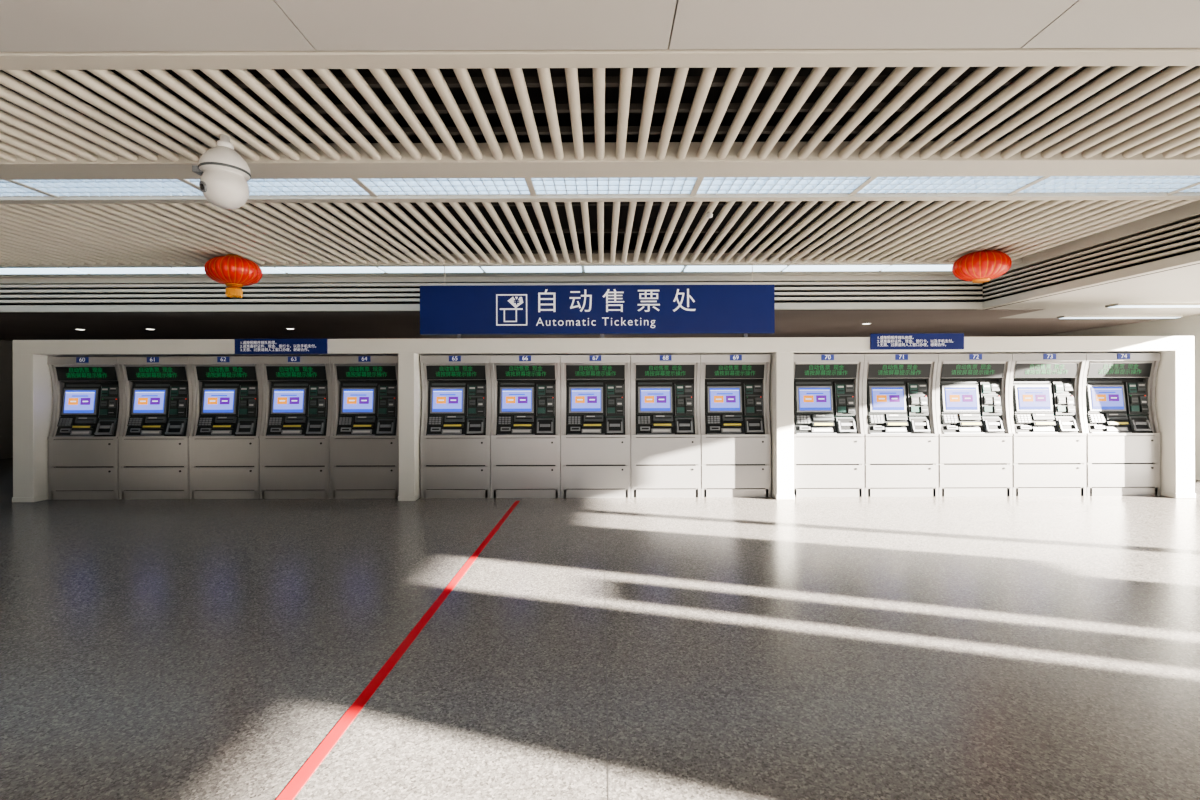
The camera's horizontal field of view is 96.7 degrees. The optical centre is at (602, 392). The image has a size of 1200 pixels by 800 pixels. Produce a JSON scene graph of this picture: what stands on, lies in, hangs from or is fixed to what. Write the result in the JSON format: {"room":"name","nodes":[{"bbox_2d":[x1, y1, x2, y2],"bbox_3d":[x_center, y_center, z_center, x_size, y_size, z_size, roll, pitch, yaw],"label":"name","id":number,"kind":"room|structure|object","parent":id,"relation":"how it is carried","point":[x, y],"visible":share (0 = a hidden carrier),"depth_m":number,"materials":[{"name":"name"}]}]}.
{"room":"railway station","nodes":[
{"label":"railway station","id":0,"kind":"room"},
{"bbox_2d":[0,340,12,458],"bbox_3d":[-14.077,-0.451,3.000,0.150,4.000,20.000,0,0,0],"label":"wall","id":1,"kind":"structure","parent":0,"point":[6,347],"depth_m":12.53,"materials":[{"name":"paint"}]},
{"bbox_2d":[0,275,982,312],"bbox_3d":[-4.081,-1.591,8.270,19.850,0.670,0.140,0,0,0],"label":"bulkhead","id":2,"kind":"structure","parent":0,"point":[818,292],"depth_m":8.20,"materials":[{"name":"paint"}]},
{"bbox_2d":[0,270,953,277],"bbox_3d":[-4.082,-1.848,8.047,19.850,0.155,0.295,0,0,0],"label":"trim","id":3,"kind":"structure","parent":2,"relation":"attached to","point":[583,273],"depth_m":8.05,"materials":[{"name":"paint"}]},
{"bbox_2d":[0,200,1197,264],"bbox_3d":[-4.106,-1.837,6.210,19.800,0.101,2.420,0,0,0],"label":"ceiling","id":4,"kind":"structure","parent":0,"point":[138,233],"depth_m":5.99,"materials":[{"name":"beige metal"}]},
{"bbox_2d":[204,254,262,297],"bbox_3d":[-4.836,-1.524,7.000,0.632,0.538,0.632,0,0,0],"label":"lantern","id":5,"kind":"object","parent":4,"relation":"hanging from","point":[236,272],"visible":1,"depth_m":6.83,"materials":[{"name":"fabric"}]},
{"bbox_2d":[706,212,712,217],"bbox_3d":[1.074,-1.829,5.350,0.070,0.150,0.070,0,0,0],"label":"ceiling sensor","id":6,"kind":"object","parent":4,"relation":"attached to","point":[709,215],"depth_m":5.33,"materials":[{"name":"white plastic"}]},
{"bbox_2d":[952,249,1011,282],"bbox_3d":[4.969,-1.658,7.000,0.643,0.410,0.643,0,0,0],"label":"lantern","id":7,"kind":"object","parent":4,"relation":"hanging from","point":[985,265],"visible":0.99,"depth_m":6.81,"materials":[{"name":"fabric"}]},
{"bbox_2d":[0,458,1199,799],"bbox_3d":[-1.995,1.557,3.000,24.000,0.100,20.000,0,0,0],"label":"floor","id":8,"kind":"structure","parent":0,"point":[951,647],"depth_m":3.12,"materials":[{"name":"stone"}]},
{"bbox_2d":[48,357,122,499],"bbox_3d":[-7.401,0.508,7.904,0.998,2.035,0.632,0,0,0],"label":"vending machine","id":9,"kind":"object","parent":8,"relation":"on","point":[83,441],"visible":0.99,"depth_m":7.62,"materials":[{"name":"painted metal"},{"name":"plastic"},{"name":"glass"}]},
{"bbox_2d":[118,356,192,498],"bbox_3d":[-6.397,0.505,7.904,0.998,2.035,0.632,0,0,0],"label":"vending machine","id":10,"kind":"object","parent":8,"relation":"on","point":[155,429],"visible":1,"depth_m":7.62,"materials":[{"name":"painted metal"},{"name":"plastic"},{"name":"glass"}]},
{"bbox_2d":[189,356,261,498],"bbox_3d":[-5.393,0.501,7.904,0.998,2.035,0.632,0,0,0],"label":"vending machine","id":11,"kind":"object","parent":8,"relation":"on","point":[224,441],"visible":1,"depth_m":7.61,"materials":[{"name":"painted metal"},{"name":"plastic"},{"name":"glass"}]},
{"bbox_2d":[259,356,331,498],"bbox_3d":[-4.389,0.498,7.904,0.998,2.035,0.632,0,0,0],"label":"vending machine","id":12,"kind":"object","parent":8,"relation":"on","point":[294,437],"visible":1,"depth_m":7.62,"materials":[{"name":"painted metal"},{"name":"plastic"},{"name":"glass"}]},
{"bbox_2d":[330,356,398,498],"bbox_3d":[-3.385,0.494,7.904,0.998,2.035,0.632,0,0,0],"label":"vending machine","id":13,"kind":"object","parent":8,"relation":"on","point":[364,435],"visible":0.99,"depth_m":7.62,"materials":[{"name":"painted metal"},{"name":"plastic"},{"name":"glass"}]},
{"bbox_2d":[276,501,519,799],"bbox_3d":[-1.175,1.503,1.700,0.062,0.002,11.400,0,0,0],"label":"tape","id":14,"kind":"object","parent":8,"relation":"on","point":[295,785],"visible":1,"depth_m":2.69,"materials":[{"name":"red plastic"}]},
{"bbox_2d":[420,355,490,497],"bbox_3d":[-2.098,0.490,7.904,0.994,2.035,0.632,0,0,0],"label":"vending machine","id":15,"kind":"object","parent":8,"relation":"on","point":[455,439],"visible":1,"depth_m":7.62,"materials":[{"name":"painted metal"},{"name":"plastic"},{"name":"glass"}]},
{"bbox_2d":[490,355,560,497],"bbox_3d":[-1.098,0.486,7.904,0.994,2.035,0.632,0,0,0],"label":"vending machine","id":16,"kind":"object","parent":8,"relation":"on","point":[525,389],"visible":1,"depth_m":7.62,"materials":[{"name":"metal"}]},
{"bbox_2d":[560,355,630,497],"bbox_3d":[-0.098,0.483,7.904,0.994,2.035,0.632,0,0,0],"label":"vending machine","id":17,"kind":"object","parent":8,"relation":"on","point":[595,389],"visible":1,"depth_m":7.62,"materials":[{"name":"metal"}]},
{"bbox_2d":[12,336,1195,501],"bbox_3d":[0.016,0.370,7.826,16.466,2.260,0.828,0,0,0],"label":"frame","id":18,"kind":"object","parent":8,"relation":"on","point":[32,381],"visible":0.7,"depth_m":7.42,"materials":[{"name":"paint"}]},
{"bbox_2d":[235,338,327,353],"bbox_3d":[-4.463,-0.640,7.405,1.277,0.215,0.026,0,0,0],"label":"notice sign","id":19,"kind":"object","parent":18,"relation":"attached to","point":[306,345],"visible":1,"depth_m":7.39,"materials":[{"name":"blue"}]},
{"bbox_2d":[420,264,774,337],"bbox_3d":[-0.074,-1.331,7.457,4.913,1.138,0.167,0,0,0],"label":"sign board","id":20,"kind":"object","parent":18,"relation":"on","point":[601,310],"visible":0.99,"depth_m":7.38,"materials":[{"name":"blue metal"}]},
{"bbox_2d":[870,333,963,349],"bbox_3d":[4.369,-0.709,7.405,1.290,0.222,0.026,0,0,0],"label":"notice sign","id":21,"kind":"object","parent":18,"relation":"attached to","point":[879,341],"visible":1,"depth_m":7.39,"materials":[{"name":"blue"}]},
{"bbox_2d":[604,519,608,799],"bbox_3d":[0.021,1.500,0.200,0.005,0.001,14.400,0,0,0],"label":"joint","id":22,"kind":"object","parent":8,"relation":"on","point":[604,519],"visible":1,"depth_m":2.66,"materials":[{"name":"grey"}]},
{"bbox_2d":[630,355,700,497],"bbox_3d":[0.902,0.479,7.904,0.994,2.035,0.632,0,0,0],"label":"vending machine","id":23,"kind":"object","parent":8,"relation":"on","point":[665,434],"visible":1,"depth_m":7.62,"materials":[{"name":"metal"}]},
{"bbox_2d":[700,354,770,496],"bbox_3d":[1.902,0.476,7.904,0.994,2.035,0.632,0,0,0],"label":"vending machine","id":24,"kind":"object","parent":8,"relation":"on","point":[735,432],"visible":1,"depth_m":7.62,"materials":[{"name":"metal"}]},
{"bbox_2d":[793,354,864,496],"bbox_3d":[3.209,0.471,7.904,1.048,2.035,0.632,0,0,0],"label":"vending machine","id":25,"kind":"object","parent":8,"relation":"on","point":[829,448],"visible":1,"depth_m":7.62,"materials":[{"name":"metal"}]},
{"bbox_2d":[862,354,938,496],"bbox_3d":[4.263,0.468,7.904,1.048,2.035,0.632,0,0,0],"label":"vending machine","id":26,"kind":"object","parent":8,"relation":"on","point":[901,434],"visible":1,"depth_m":7.62,"materials":[{"name":"metal"}]},
{"bbox_2d":[935,354,1012,496],"bbox_3d":[5.317,0.464,7.904,1.048,2.035,0.632,0,0,0],"label":"vending machine","id":27,"kind":"object","parent":8,"relation":"on","point":[972,390],"visible":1,"depth_m":7.62,"materials":[{"name":"metal"}]},
{"bbox_2d":[1009,353,1086,495],"bbox_3d":[6.371,0.460,7.904,1.048,2.035,0.632,0,0,0],"label":"vending machine","id":28,"kind":"object","parent":8,"relation":"on","point":[1046,412],"visible":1,"depth_m":7.62,"materials":[{"name":"metal"}]},
{"bbox_2d":[1082,353,1160,495],"bbox_3d":[7.425,0.457,7.904,1.048,2.035,0.632,0,0,0],"label":"vending machine","id":29,"kind":"object","parent":8,"relation":"on","point":[1119,409],"visible":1,"depth_m":7.62,"materials":[{"name":"metal"}]},
{"bbox_2d":[0,66,1199,161],"bbox_3d":[-4.106,-1.837,3.530,19.800,0.101,1.200,0,0,0],"label":"ceiling slats","id":30,"kind":"structure","parent":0,"point":[25,135],"depth_m":3.49,"materials":[{"name":"paint"}]},
{"bbox_2d":[192,134,250,209],"bbox_3d":[-2.640,-1.540,3.730,0.308,0.502,0.305,0,0,0],"label":"dome security camera","id":31,"kind":"object","parent":30,"relation":"attached to","point":[224,173],"visible":1,"depth_m":3.64,"materials":[{"name":"plastic"}]},
{"bbox_2d":[0,0,1199,51],"bbox_3d":[-4.081,-1.806,-2.100,19.850,0.060,9.800,0,0,0],"label":"ceiling","id":32,"kind":"structure","parent":0,"point":[25,25],"depth_m":2.59,"materials":[{"name":"paint"}]},
{"bbox_2d":[0,66,1199,250],"bbox_3d":[-4.058,-2.221,5.615,19.900,0.030,5.370,0,0,0],"label":"ceiling","id":33,"kind":"structure","parent":0,"point":[535,93],"depth_m":4.36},
{"bbox_2d":[0,264,1199,340],"bbox_3d":[-2.005,-1.293,3.000,24.000,0.060,20.000,0,0,0],"label":"ceiling","id":34,"kind":"structure","parent":0,"point":[829,323],"depth_m":9.56,"materials":[{"name":"paint"}]},
{"bbox_2d":[1057,315,1182,318],"bbox_3d":[8.796,-1.283,9.075,2.000,0.036,0.150,0,0,0],"label":"tube light","id":35,"kind":"object","parent":34,"relation":"attached to","point":[1102,316],"depth_m":9.02,"materials":[{"name":"white plastic"}]},
{"bbox_2d":[1105,303,1199,307],"bbox_3d":[8.646,-1.282,7.850,2.300,0.036,0.200,0,0,0],"label":"tube light","id":36,"kind":"object","parent":34,"relation":"attached to","point":[1119,305],"depth_m":7.77,"materials":[{"name":"white plastic"}]},
{"bbox_2d":[978,289,982,301],"bbox_3d":[-1.927,-0.493,13.075,24.150,4.000,0.150,0,0,0],"label":"wall","id":37,"kind":"structure","parent":0,"point":[981,295],"depth_m":13.00,"materials":[{"name":"paint"}]},
{"bbox_2d":[978,200,1199,309],"bbox_3d":[5.914,-1.626,0.670,0.140,0.670,15.340,0,0,0],"label":"bulkhead","id":38,"kind":"structure","parent":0,"point":[1167,240],"depth_m":6.21,"materials":[{"name":"paint"}]},
{"bbox_2d":[0,252,1021,267],"bbox_3d":[-4.082,-1.848,7.480,19.850,0.155,0.120,0,0,0],"label":"trim","id":39,"kind":"structure","parent":38,"relation":"attached to","point":[583,256],"depth_m":7.42,"materials":[{"name":"paint"}]},
{"bbox_2d":[0,265,952,273],"bbox_3d":[-4.081,-1.830,7.720,19.830,0.132,0.360,0,0,0],"label":"strip light","id":40,"kind":"object","parent":39,"relation":"attached to","point":[788,268],"visible":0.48,"depth_m":7.70,"materials":[{"name":"white plastic"}]},
{"bbox_2d":[0,45,1199,69],"bbox_3d":[-4.082,-1.846,2.865,19.850,0.160,0.130,0,0,0],"label":"trim","id":41,"kind":"structure","parent":38,"relation":"attached to","point":[986,57],"depth_m":2.85,"materials":[{"name":"paint"}]},
{"bbox_2d":[0,192,1199,203],"bbox_3d":[-4.082,-1.848,4.950,19.850,0.155,0.100,0,0,0],"label":"trim","id":42,"kind":"structure","parent":38,"relation":"attached to","point":[1151,195],"depth_m":4.90,"materials":[{"name":"paint"}]},
{"bbox_2d":[0,176,1199,197],"bbox_3d":[-4.056,-1.846,4.670,19.880,0.120,0.460,0,0,0],"label":"strip light","id":43,"kind":"object","parent":38,"relation":"attached to","point":[1011,185],"visible":0.58,"depth_m":4.71,"materials":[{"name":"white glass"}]},
{"bbox_2d":[0,141,1199,179],"bbox_3d":[-4.082,-1.848,4.285,19.850,0.155,0.310,0,0,0],"label":"trim","id":44,"kind":"structure","parent":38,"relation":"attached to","point":[934,165],"depth_m":4.20,"materials":[{"name":"paint"}]},
{"bbox_2d":[1039,315,1199,479],"bbox_3d":[10.038,-0.535,3.000,0.080,4.000,20.000,0,0,0],"label":"wall","id":45,"kind":"structure","parent":0,"point":[1187,325],"depth_m":9.30,"materials":[{"name":"paint"}]}
]}

